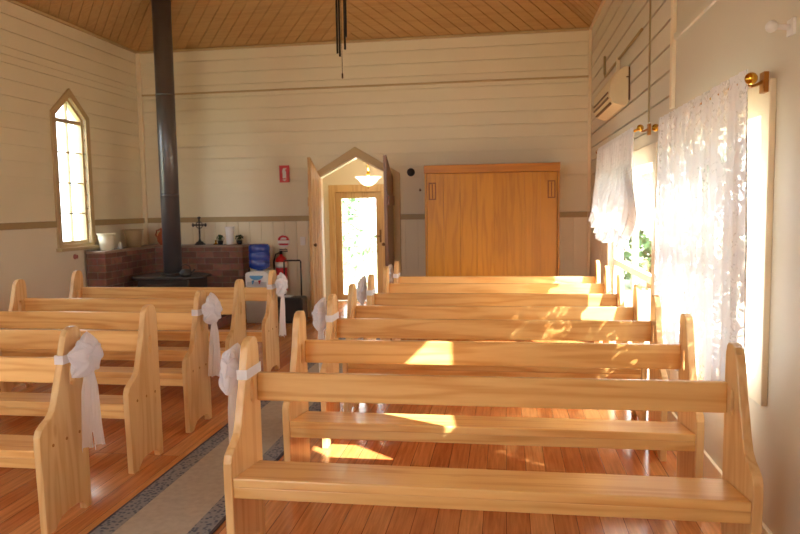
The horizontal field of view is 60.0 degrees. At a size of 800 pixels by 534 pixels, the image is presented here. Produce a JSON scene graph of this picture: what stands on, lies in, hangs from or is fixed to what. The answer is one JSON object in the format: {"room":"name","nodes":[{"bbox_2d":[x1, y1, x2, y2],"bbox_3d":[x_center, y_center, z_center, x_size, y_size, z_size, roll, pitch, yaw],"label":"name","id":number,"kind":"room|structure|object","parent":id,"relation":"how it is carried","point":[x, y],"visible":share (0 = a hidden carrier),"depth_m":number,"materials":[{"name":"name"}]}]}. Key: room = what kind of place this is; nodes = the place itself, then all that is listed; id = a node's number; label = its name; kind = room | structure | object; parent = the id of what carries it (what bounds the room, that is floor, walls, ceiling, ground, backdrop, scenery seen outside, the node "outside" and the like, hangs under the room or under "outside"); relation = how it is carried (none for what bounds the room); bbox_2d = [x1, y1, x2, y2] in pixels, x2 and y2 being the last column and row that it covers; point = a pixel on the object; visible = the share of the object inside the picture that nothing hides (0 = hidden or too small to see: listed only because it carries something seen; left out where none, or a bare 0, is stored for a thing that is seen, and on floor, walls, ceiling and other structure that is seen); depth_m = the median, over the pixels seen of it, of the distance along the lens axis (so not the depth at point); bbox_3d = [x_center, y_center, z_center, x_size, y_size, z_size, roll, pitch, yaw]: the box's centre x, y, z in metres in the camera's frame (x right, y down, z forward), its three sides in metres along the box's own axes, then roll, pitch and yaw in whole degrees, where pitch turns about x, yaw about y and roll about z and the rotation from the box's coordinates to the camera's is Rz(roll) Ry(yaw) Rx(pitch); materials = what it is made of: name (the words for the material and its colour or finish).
{"room":"church","nodes":[
{"label":"church","id":0,"kind":"room"},
{"bbox_2d":[0,0,143,329],"bbox_3d":[-4.470,-0.632,4.097,0.130,3.634,11.240,0,5,9],"label":"wall","id":1,"kind":"structure","parent":0,"point":[28,90],"depth_m":7.63,"materials":[{"name":"beige paint"}]},
{"bbox_2d":[0,50,137,93],"bbox_3d":[-4.418,-1.880,3.967,0.020,0.030,11.220,0,5,9],"label":"trim","id":2,"kind":"structure","parent":1,"relation":"attached to","point":[1,51],"depth_m":7.86,"materials":[{"name":"beige paint"}]},
{"bbox_2d":[5,0,137,53],"bbox_3d":[-4.422,-2.422,3.914,0.030,0.030,11.210,0,5,9],"label":"trim","id":3,"kind":"structure","parent":1,"relation":"attached to","point":[10,1],"depth_m":7.94,"materials":[{"name":"beige paint"}]},
{"bbox_2d":[0,218,144,229],"bbox_3d":[-4.387,-0.152,4.128,0.022,0.070,11.240,0,5,9],"label":"trim","id":4,"kind":"structure","parent":1,"relation":"attached to","point":[51,224],"depth_m":7.59,"materials":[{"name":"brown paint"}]},
{"bbox_2d":[49,88,99,251],"bbox_3d":[-3.804,-1.126,8.044,0.149,1.861,0.760,0,5,9],"label":"window","id":5,"kind":"structure","parent":1,"relation":"in","point":[63,101],"depth_m":8.10,"materials":[{"name":"beige paint"}]},
{"bbox_2d":[15,0,601,51],"bbox_3d":[-1.471,-3.377,3.395,6.035,1.870,11.240,0,5,9],"label":"ceiling","id":6,"kind":"structure","parent":0,"point":[127,23],"depth_m":8.61,"materials":[{"name":"brown wood"}]},
{"bbox_2d":[335,0,346,78],"bbox_3d":[-0.438,-2.650,4.907,0.120,2.583,0.120,0,5,9],"label":"wind chime","id":7,"kind":"object","parent":6,"relation":"hanging from","point":[337,9],"visible":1,"depth_m":4.97,"materials":[{"name":"metal"}]},
{"bbox_2d":[326,301,366,314],"bbox_3d":[-0.561,0.654,10.233,2.100,0.120,1.530,0,5,9],"label":"floor","id":8,"kind":"structure","parent":0,"point":[342,305],"depth_m":10.35,"materials":[{"name":"brown wood"}]},
{"bbox_2d":[323,159,383,300],"bbox_3d":[-0.474,-0.689,10.826,2.100,2.450,0.100,0,5,9],"label":"wall","id":9,"kind":"structure","parent":0,"point":[346,175],"depth_m":10.79,"materials":[{"name":"beige paint"}]},
{"bbox_2d":[328,184,384,300],"bbox_3d":[-0.638,-0.371,10.838,0.930,1.820,0.100,0,5,9],"label":"door","id":10,"kind":"structure","parent":9,"relation":"in","point":[336,193],"depth_m":10.83,"materials":[{"name":"brown wood"}]},
{"bbox_2d":[0,315,720,533],"bbox_3d":[-1.396,1.228,3.796,6.287,0.120,11.500,0,5,9],"label":"floor","id":11,"kind":"structure","parent":0,"point":[112,486],"depth_m":3.95,"materials":[{"name":"brown wood"}]},
{"bbox_2d":[0,326,91,533],"bbox_3d":[-2.552,0.757,3.424,1.960,0.920,0.358,0,5,9],"label":"pew","id":12,"kind":"object","parent":11,"relation":"on","point":[54,450],"visible":0.91,"depth_m":3.28,"materials":[{"name":"brown wood"}]},
{"bbox_2d":[54,332,104,450],"bbox_3d":[-1.537,0.613,3.365,0.149,0.595,0.254,0,5,9],"label":"bow","id":13,"kind":"object","parent":12,"relation":"attached to","point":[85,357],"visible":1,"depth_m":3.35,"materials":[{"name":"white fabric"}]},
{"bbox_2d":[0,304,162,473],"bbox_3d":[-2.441,0.692,4.154,1.960,0.920,0.358,0,5,9],"label":"pew","id":14,"kind":"object","parent":11,"relation":"on","point":[139,404],"visible":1,"depth_m":4.04,"materials":[{"name":"brown wood"}]},
{"bbox_2d":[0,290,211,432],"bbox_3d":[-2.334,0.629,4.852,1.960,0.920,0.358,0,5,9],"label":"pew","id":15,"kind":"object","parent":11,"relation":"on","point":[193,376],"visible":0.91,"depth_m":4.83,"materials":[{"name":"brown wood"}]},
{"bbox_2d":[191,292,222,376],"bbox_3d":[-1.319,0.479,4.798,0.149,0.606,0.249,0,5,9],"label":"bow","id":16,"kind":"object","parent":15,"relation":"attached to","point":[212,309],"visible":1,"depth_m":4.77,"materials":[{"name":"white fabric"}]},
{"bbox_2d":[0,279,246,391],"bbox_3d":[-2.228,0.567,5.551,1.960,0.920,0.358,0,5,9],"label":"pew","id":17,"kind":"object","parent":11,"relation":"on","point":[19,301],"visible":0.58,"depth_m":5.60,"materials":[{"name":"brown wood"}]},
{"bbox_2d":[85,244,249,329],"bbox_3d":[-2.885,0.249,8.867,1.510,1.000,1.475,0,5,9],"label":"brick hearth","id":18,"kind":"object","parent":11,"relation":"on","point":[225,263],"visible":0.49,"depth_m":9.22,"materials":[{"name":"brick"}]},
{"bbox_2d":[96,233,115,250],"bbox_3d":[-3.569,-0.307,8.437,0.223,0.204,0.223,0,5,9],"label":"bucket","id":19,"kind":"object","parent":18,"relation":"on","point":[106,240],"visible":1,"depth_m":8.37,"materials":[{"name":"white plastic"}]},
{"bbox_2d":[117,242,122,248],"bbox_3d":[-3.509,-0.271,8.695,0.070,0.085,0.070,0,5,9],"label":"ornament","id":20,"kind":"object","parent":18,"relation":"on","point":[120,246],"visible":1,"depth_m":8.68,"materials":[{"name":"white ceramic"}]},
{"bbox_2d":[123,229,143,247],"bbox_3d":[-3.476,-0.376,9.046,0.254,0.234,0.254,0,5,9],"label":"plant pot","id":21,"kind":"object","parent":18,"relation":"on","point":[133,237],"visible":1,"depth_m":8.96,"materials":[{"name":"beige ceramic"}]},
{"bbox_2d":[155,228,161,244],"bbox_3d":[-3.226,-0.417,9.492,0.198,0.230,0.198,-5,6,-36],"label":"jug","id":22,"kind":"object","parent":18,"relation":"on","point":[159,237],"visible":0.41,"depth_m":9.43,"materials":[{"name":"ceramic"}]},
{"bbox_2d":[132,0,210,286],"bbox_3d":[-2.866,-1.328,8.589,0.910,3.950,0.670,0,5,9],"label":"heater","id":23,"kind":"object","parent":18,"relation":"on","point":[161,9],"visible":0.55,"depth_m":8.46,"materials":[{"name":"black metal"}]},
{"bbox_2d":[179,264,194,276],"bbox_3d":[-2.602,0.038,8.461,0.179,0.150,0.150,-3,6,-26],"label":"kettle","id":24,"kind":"object","parent":23,"relation":"on","point":[184,272],"visible":1,"depth_m":8.41,"materials":[{"name":"black metal"}]},
{"bbox_2d":[192,217,206,244],"bbox_3d":[-2.716,-0.492,9.387,0.168,0.381,0.150,-4,6,-32],"label":"cross","id":25,"kind":"object","parent":18,"relation":"on","point":[199,242],"visible":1,"depth_m":9.37,"materials":[{"name":"black metal"}]},
{"bbox_2d":[216,235,223,244],"bbox_3d":[-2.413,-0.369,9.313,0.105,0.138,0.107,0,5,9],"label":"pot plant","id":26,"kind":"object","parent":18,"relation":"on","point":[219,237],"visible":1,"depth_m":9.29,"materials":[{"name":"green plant"}]},
{"bbox_2d":[225,226,234,244],"bbox_3d":[-2.283,-0.422,9.307,0.136,0.240,0.136,0,5,9],"label":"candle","id":27,"kind":"object","parent":18,"relation":"on","point":[229,231],"visible":1,"depth_m":9.26,"materials":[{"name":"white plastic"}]},
{"bbox_2d":[235,235,242,244],"bbox_3d":[-2.158,-0.369,9.295,0.113,0.134,0.099,-4,6,-33],"label":"pot plant","id":28,"kind":"object","parent":18,"relation":"on","point":[239,242],"visible":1,"depth_m":9.27,"materials":[{"name":"green plant"}]},
{"bbox_2d":[59,270,279,371],"bbox_3d":[-2.109,0.497,6.332,1.960,0.920,0.358,0,5,9],"label":"pew","id":29,"kind":"object","parent":11,"relation":"on","point":[269,334],"visible":0.57,"depth_m":6.33,"materials":[{"name":"brown wood"}]},
{"bbox_2d":[267,272,287,335],"bbox_3d":[-1.093,0.347,6.284,0.148,0.601,0.240,0,5,9],"label":"bow","id":30,"kind":"object","parent":29,"relation":"attached to","point":[281,284],"visible":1,"depth_m":6.25,"materials":[{"name":"white fabric"}]},
{"bbox_2d":[87,338,379,533],"bbox_3d":[-1.017,1.143,3.938,0.567,0.012,9.650,0,5,9],"label":"carpet runner","id":31,"kind":"object","parent":11,"relation":"on","point":[189,497],"visible":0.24,"depth_m":3.60,"materials":[{"name":"beige carpet"}]},
{"bbox_2d":[245,243,269,322],"bbox_3d":[-1.825,0.206,9.047,0.310,1.020,0.325,0,5,9],"label":"water cooler","id":32,"kind":"object","parent":11,"relation":"on","point":[259,254],"visible":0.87,"depth_m":8.93,"materials":[{"name":"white plastic"}]},
{"bbox_2d":[249,276,262,279],"bbox_3d":[-1.847,0.141,8.905,0.179,0.055,0.020,0,5,9],"label":"label","id":33,"kind":"object","parent":32,"relation":"attached to","point":[250,277],"depth_m":8.90,"materials":[{"name":"blue paper"}]},
{"bbox_2d":[248,243,269,269],"bbox_3d":[-1.831,-0.120,9.021,0.274,0.365,0.274,0,5,9],"label":"water bottle","id":34,"kind":"object","parent":32,"relation":"on","point":[259,254],"depth_m":8.91,"materials":[{"name":"blue plastic"}]},
{"bbox_2d":[278,260,307,322],"bbox_3d":[-1.371,0.329,8.677,0.370,0.825,0.260,0,5,9],"label":"case","id":35,"kind":"object","parent":11,"relation":"on","point":[293,303],"visible":0.48,"depth_m":8.57,"materials":[{"name":"black plastic"}]},
{"bbox_2d":[424,162,559,275],"bbox_3d":[1.151,-0.285,8.680,1.628,1.965,0.530,0,5,9],"label":"wardrobe","id":36,"kind":"object","parent":11,"relation":"on","point":[481,219],"visible":0.66,"depth_m":8.43,"materials":[{"name":"brown wood"}]},
{"bbox_2d":[223,336,763,533],"bbox_3d":[0.318,0.767,2.780,2.021,0.920,0.358,0,5,9],"label":"pew","id":37,"kind":"object","parent":11,"relation":"on","point":[735,500],"visible":0.97,"depth_m":2.76,"materials":[{"name":"brown wood"}]},
{"bbox_2d":[219,343,260,442],"bbox_3d":[-0.697,0.628,3.044,0.149,0.593,0.243,0,5,9],"label":"bow","id":38,"kind":"object","parent":37,"relation":"attached to","point":[229,375],"visible":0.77,"depth_m":2.96,"materials":[{"name":"white fabric"}]},
{"bbox_2d":[282,311,704,477],"bbox_3d":[0.430,0.701,3.510,2.021,0.920,0.358,0,5,9],"label":"pew","id":39,"kind":"object","parent":11,"relation":"on","point":[685,436],"visible":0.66,"depth_m":3.49,"materials":[{"name":"brown wood"}]},
{"bbox_2d":[320,294,667,460],"bbox_3d":[0.537,0.638,4.217,2.021,0.920,0.358,0,5,9],"label":"pew","id":40,"kind":"object","parent":11,"relation":"on","point":[650,331],"visible":0.43,"depth_m":4.30,"materials":[{"name":"brown wood"}]},
{"bbox_2d":[312,297,338,372],"bbox_3d":[-0.477,0.496,4.481,0.148,0.600,0.245,0,5,9],"label":"bow","id":41,"kind":"object","parent":40,"relation":"attached to","point":[320,317],"visible":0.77,"depth_m":4.40,"materials":[{"name":"white fabric"}]},
{"bbox_2d":[342,284,646,420],"bbox_3d":[0.625,0.587,4.792,2.021,0.920,0.358,0,5,9],"label":"pew","id":42,"kind":"object","parent":11,"relation":"on","point":[635,313],"visible":0.54,"depth_m":4.78,"materials":[{"name":"brown wood"}]},
{"bbox_2d":[363,274,627,343],"bbox_3d":[0.733,0.523,5.498,2.021,0.920,0.358,0,5,9],"label":"pew","id":43,"kind":"object","parent":11,"relation":"on","point":[396,299],"visible":0.25,"depth_m":5.60,"materials":[{"name":"brown wood"}]},
{"bbox_2d":[356,275,375,339],"bbox_3d":[-0.283,0.375,5.757,0.149,0.613,0.237,0,5,9],"label":"bow","id":44,"kind":"object","parent":43,"relation":"attached to","point":[362,292],"visible":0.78,"depth_m":5.67,"materials":[{"name":"white fabric"}]},
{"bbox_2d":[380,266,612,342],"bbox_3d":[0.842,0.459,6.216,2.021,0.920,0.358,0,5,9],"label":"pew","id":45,"kind":"object","parent":11,"relation":"on","point":[554,288],"visible":0.22,"depth_m":6.32,"materials":[{"name":"brown wood"}]},
{"bbox_2d":[392,260,601,342],"bbox_3d":[0.937,0.403,6.840,2.021,0.920,0.358,0,5,9],"label":"pew","id":46,"kind":"object","parent":11,"relation":"on","point":[402,279],"visible":0.24,"depth_m":6.94,"materials":[{"name":"brown wood"}]},
{"bbox_2d":[388,264,399,282],"bbox_3d":[-0.079,0.267,7.096,0.149,0.589,0.248,0,5,9],"label":"bow","id":47,"kind":"object","parent":46,"relation":"attached to","point":[391,275],"visible":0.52,"depth_m":7.02,"materials":[{"name":"white fabric"}]},
{"bbox_2d":[140,30,592,305],"bbox_3d":[-0.574,-1.143,9.231,6.287,3.634,0.130,0,5,9],"label":"wall","id":48,"kind":"structure","parent":0,"point":[232,147],"depth_m":9.09,"materials":[{"name":"beige paint"}]},
{"bbox_2d":[135,54,148,244],"bbox_3d":[-3.542,-1.109,9.595,0.050,3.600,0.050,0,5,9],"label":"trim","id":49,"kind":"structure","parent":48,"relation":"attached to","point":[137,56],"depth_m":9.53,"materials":[{"name":"paint"}]},
{"bbox_2d":[273,249,287,290],"bbox_3d":[-1.591,0.043,9.319,0.173,0.570,0.160,-5,7,-42],"label":"fire extinguisher","id":50,"kind":"object","parent":48,"relation":"attached to","point":[278,263],"visible":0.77,"depth_m":9.26,"materials":[{"name":"red metal"}]},
{"bbox_2d":[278,235,289,246],"bbox_3d":[-1.575,-0.349,9.375,0.170,0.170,0.007,0,5,9],"label":"sign","id":51,"kind":"object","parent":48,"relation":"attached to","point":[283,240],"visible":1,"depth_m":9.37,"materials":[{"name":"white plastic"}]},
{"bbox_2d":[279,165,289,181],"bbox_3d":[-1.550,-1.248,9.291,0.140,0.225,0.007,0,5,9],"label":"sign","id":52,"kind":"object","parent":48,"relation":"attached to","point":[284,176],"visible":1,"depth_m":9.29,"materials":[{"name":"red plastic"}]},
{"bbox_2d":[300,237,305,244],"bbox_3d":[-1.309,-0.349,9.330,0.070,0.114,0.016,0,5,9],"label":"light switch","id":53,"kind":"object","parent":48,"relation":"attached to","point":[302,239],"visible":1,"depth_m":9.33,"materials":[{"name":"white plastic"}]},
{"bbox_2d":[307,306,311,316],"bbox_3d":[-0.549,0.604,9.309,5.942,0.140,0.018,0,5,9],"label":"baseboard","id":54,"kind":"structure","parent":48,"relation":"attached to","point":[308,307],"depth_m":9.40,"materials":[{"name":"paint"}]},
{"bbox_2d":[317,147,401,297],"bbox_3d":[-0.569,-0.458,9.276,1.190,2.263,0.160,0,5,9],"label":"door frame","id":55,"kind":"structure","parent":48,"relation":"in","point":[354,153],"depth_m":9.12,"materials":[{"name":"beige paint"}]},
{"bbox_2d":[307,157,323,320],"bbox_3d":[-1.081,-0.362,9.043,0.107,2.088,0.489,0,5,9],"label":"door","id":56,"kind":"structure","parent":55,"relation":"attached to","point":[314,180],"depth_m":8.93,"materials":[{"name":"brown wood"}]},
{"bbox_2d":[382,155,393,282],"bbox_3d":[-0.149,-0.365,8.900,0.107,2.088,0.489,0,5,9],"label":"door","id":57,"kind":"structure","parent":55,"relation":"attached to","point":[388,178],"depth_m":8.71,"materials":[{"name":"brown wood"}]},
{"bbox_2d":[138,27,589,53],"bbox_3d":[-0.615,-2.926,8.996,6.027,0.030,0.030,0,5,9],"label":"trim","id":58,"kind":"structure","parent":48,"relation":"attached to","point":[570,29],"depth_m":8.92,"materials":[{"name":"beige paint"}]},
{"bbox_2d":[142,75,588,96],"bbox_3d":[-0.605,-2.357,9.051,6.027,0.025,0.020,0,5,9],"label":"trim","id":59,"kind":"structure","parent":48,"relation":"attached to","point":[584,76],"depth_m":8.99,"materials":[{"name":"beige paint"}]},
{"bbox_2d":[147,212,587,222],"bbox_3d":[-0.582,-0.656,9.199,5.975,0.070,0.022,0,5,9],"label":"trim","id":60,"kind":"structure","parent":48,"relation":"attached to","point":[562,214],"depth_m":9.38,"materials":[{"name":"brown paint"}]},
{"bbox_2d":[407,168,414,175],"bbox_3d":[0.139,-1.235,9.025,0.104,0.104,0.042,0,5,9],"label":"bell","id":61,"kind":"object","parent":48,"relation":"attached to","point":[410,171],"visible":1,"depth_m":9.02,"materials":[{"name":"black metal"}]},
{"bbox_2d":[587,30,591,275],"bbox_3d":[2.376,-1.127,8.700,0.035,3.600,0.035,0,5,9],"label":"trim","id":62,"kind":"structure","parent":48,"relation":"attached to","point":[590,31],"depth_m":8.65,"materials":[{"name":"paint"}]},
{"bbox_2d":[590,0,799,533],"bbox_3d":[1.617,-0.651,3.168,0.130,3.634,11.240,0,5,9],"label":"wall","id":63,"kind":"structure","parent":0,"point":[730,38],"depth_m":3.00,"materials":[{"name":"beige paint"}]},
{"bbox_2d":[589,0,605,29],"bbox_3d":[1.506,-2.440,3.010,0.030,0.030,11.210,0,5,9],"label":"trim","id":64,"kind":"structure","parent":63,"relation":"attached to","point":[603,1],"depth_m":7.84,"materials":[{"name":"paint"}]},
{"bbox_2d":[593,57,629,120],"bbox_3d":[1.959,-1.690,6.473,0.178,0.520,1.106,0,5,9],"label":"air conditioner","id":65,"kind":"object","parent":63,"relation":"attached to","point":[614,95],"visible":0.95,"depth_m":5.96,"materials":[{"name":"beige plastic"}]},
{"bbox_2d":[588,208,655,218],"bbox_3d":[2.062,-0.510,6.652,0.040,0.135,4.210,0,5,9],"label":"trim","id":66,"kind":"structure","parent":63,"relation":"attached to","point":[654,209],"depth_m":4.83,"materials":[{"name":"paint"}]},
{"bbox_2d":[603,28,642,77],"bbox_3d":[2.016,-2.025,6.347,0.024,0.232,2.062,0,5,9],"label":"conduit","id":67,"kind":"object","parent":63,"relation":"attached to","point":[605,74],"visible":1,"depth_m":6.38,"materials":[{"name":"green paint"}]},
{"bbox_2d":[596,123,650,153],"bbox_3d":[1.907,-1.084,6.040,0.108,0.080,2.332,0,5,9],"label":"curtain rod","id":68,"kind":"object","parent":63,"relation":"attached to","point":[640,127],"visible":0.6,"depth_m":4.96,"materials":[{"name":"gold metal"}]},
{"bbox_2d":[588,127,636,250],"bbox_3d":[1.773,-0.639,5.864,0.157,0.922,2.633,0,5,9],"label":"curtain","id":69,"kind":"object","parent":68,"relation":"hanging from","point":[613,216],"visible":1,"depth_m":5.55,"materials":[{"name":"white fabric"}]},
{"bbox_2d":[606,142,657,378],"bbox_3d":[2.017,-0.031,6.032,0.105,1.890,2.330,0,5,9],"label":"window","id":70,"kind":"structure","parent":63,"relation":"in","point":[648,154],"depth_m":5.70,"materials":[{"name":"paint"}]},
{"bbox_2d":[648,0,650,122],"bbox_3d":[1.835,-1.638,5.093,0.012,1.140,0.020,0,5,9],"label":"trim","id":71,"kind":"structure","parent":63,"relation":"attached to","point":[649,61],"depth_m":5.10,"materials":[{"name":"beige paint"}]},
{"bbox_2d":[669,0,676,108],"bbox_3d":[1.711,-1.760,4.324,0.025,1.520,0.060,0,5,9],"label":"trim","id":72,"kind":"structure","parent":63,"relation":"attached to","point":[673,27],"depth_m":4.34,"materials":[{"name":"paint"}]},
{"bbox_2d":[674,0,716,39],"bbox_3d":[1.517,-1.317,3.022,0.018,0.040,2.640,0,5,9],"label":"trim","id":73,"kind":"structure","parent":63,"relation":"attached to","point":[708,3],"depth_m":3.86,"materials":[{"name":"beige paint"}]},
{"bbox_2d":[667,411,772,533],"bbox_3d":[1.569,1.091,3.311,0.018,0.140,11.200,0,5,9],"label":"baseboard","id":74,"kind":"structure","parent":63,"relation":"attached to","point":[711,470],"depth_m":3.59,"materials":[{"name":"paint"}]},
{"bbox_2d":[745,78,776,405],"bbox_3d":[1.657,-0.166,3.673,0.105,1.320,1.820,0,5,9],"label":"window","id":75,"kind":"structure","parent":63,"relation":"in","point":[763,106],"depth_m":2.82,"materials":[{"name":"paint"}]},
{"bbox_2d":[652,71,768,130],"bbox_3d":[1.528,-0.806,3.554,0.108,0.080,1.792,0,5,9],"label":"curtain rod","id":76,"kind":"object","parent":75,"relation":"attached to","point":[751,78],"visible":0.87,"depth_m":2.75,"materials":[{"name":"gold metal"}]},
{"bbox_2d":[654,69,747,380],"bbox_3d":[1.486,-0.133,3.557,0.046,1.431,1.650,0,5,9],"label":"lace curtain","id":77,"kind":"object","parent":76,"relation":"hanging from","point":[701,227],"visible":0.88,"depth_m":3.25,"materials":[{"name":"white fabric"}]},
{"bbox_2d":[765,17,796,36],"bbox_3d":[1.411,-0.890,2.579,0.097,0.060,0.060,0,5,9],"label":"wall light","id":78,"kind":"object","parent":63,"relation":"attached to","point":[771,26],"visible":1,"depth_m":2.57,"materials":[{"name":"white plastic"}]},
{"bbox_3d":[-0.602,-1.886,10.012,2.100,0.080,1.530,0,5,9],"label":"ceiling","id":79,"kind":"structure","parent":0,"visible":0},
{"bbox_2d":[355,171,381,188],"bbox_3d":[-0.456,-1.470,9.839,0.366,0.718,0.366,2,6,31],"label":"pendant lamp","id":80,"kind":"object","parent":79,"relation":"hanging from","point":[368,181],"visible":0.9,"depth_m":9.76,"materials":[{"name":"white glass"}]},
{"label":"outside","id":81,"kind":"structure","parent":0,"visible":0},
{"bbox_2d":[344,235,757,323],"bbox_3d":[1.159,1.450,7.569,80.000,0.100,75.000,0,5,9],"label":"ground","id":82,"kind":"structure","parent":81,"point":[752,240],"depth_m":19.18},
{"bbox_2d":[343,265,367,283],"bbox_3d":[-0.982,0.329,12.671,0.084,1.320,2.244,1,5,18],"label":"handrail","id":83,"kind":"object","parent":82,"relation":"on","point":[347,270],"visible":0.12,"depth_m":12.87,"materials":[{"name":"white"}]},
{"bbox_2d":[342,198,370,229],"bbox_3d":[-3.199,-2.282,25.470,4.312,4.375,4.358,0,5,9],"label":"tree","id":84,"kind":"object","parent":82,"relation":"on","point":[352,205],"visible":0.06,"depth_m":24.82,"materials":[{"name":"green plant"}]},
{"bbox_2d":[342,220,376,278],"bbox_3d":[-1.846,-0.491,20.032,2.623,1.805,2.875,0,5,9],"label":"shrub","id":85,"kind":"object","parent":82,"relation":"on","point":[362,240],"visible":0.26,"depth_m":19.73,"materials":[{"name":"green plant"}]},
{"bbox_2d":[623,183,651,289],"bbox_3d":[5.994,-0.748,16.730,3.421,2.573,3.046,-2,5,-12],"label":"shrub","id":86,"kind":"object","parent":82,"relation":"on","point":[645,225],"visible":0.09,"depth_m":16.15,"materials":[{"name":"green plant"}]},
{"bbox_2d":[628,319,754,377],"bbox_3d":[2.931,1.329,5.004,1.883,0.530,8.500,0,5,9],"label":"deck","id":87,"kind":"object","parent":82,"relation":"on","point":[750,327],"visible":0.02,"depth_m":7.82,"materials":[{"name":"white"}]},
{"bbox_2d":[746,245,756,321],"bbox_3d":[3.807,0.574,4.803,0.080,0.980,8.380,0,5,9],"label":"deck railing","id":88,"kind":"object","parent":87,"relation":"on","point":[750,248],"visible":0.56,"depth_m":8.82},
{"bbox_2d":[632,137,759,212],"bbox_3d":[8.821,-2.537,21.792,4.736,5.129,5.821,0,5,9],"label":"tree","id":89,"kind":"object","parent":82,"relation":"on","point":[648,177],"visible":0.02,"depth_m":20.80,"materials":[{"name":"green plant"}]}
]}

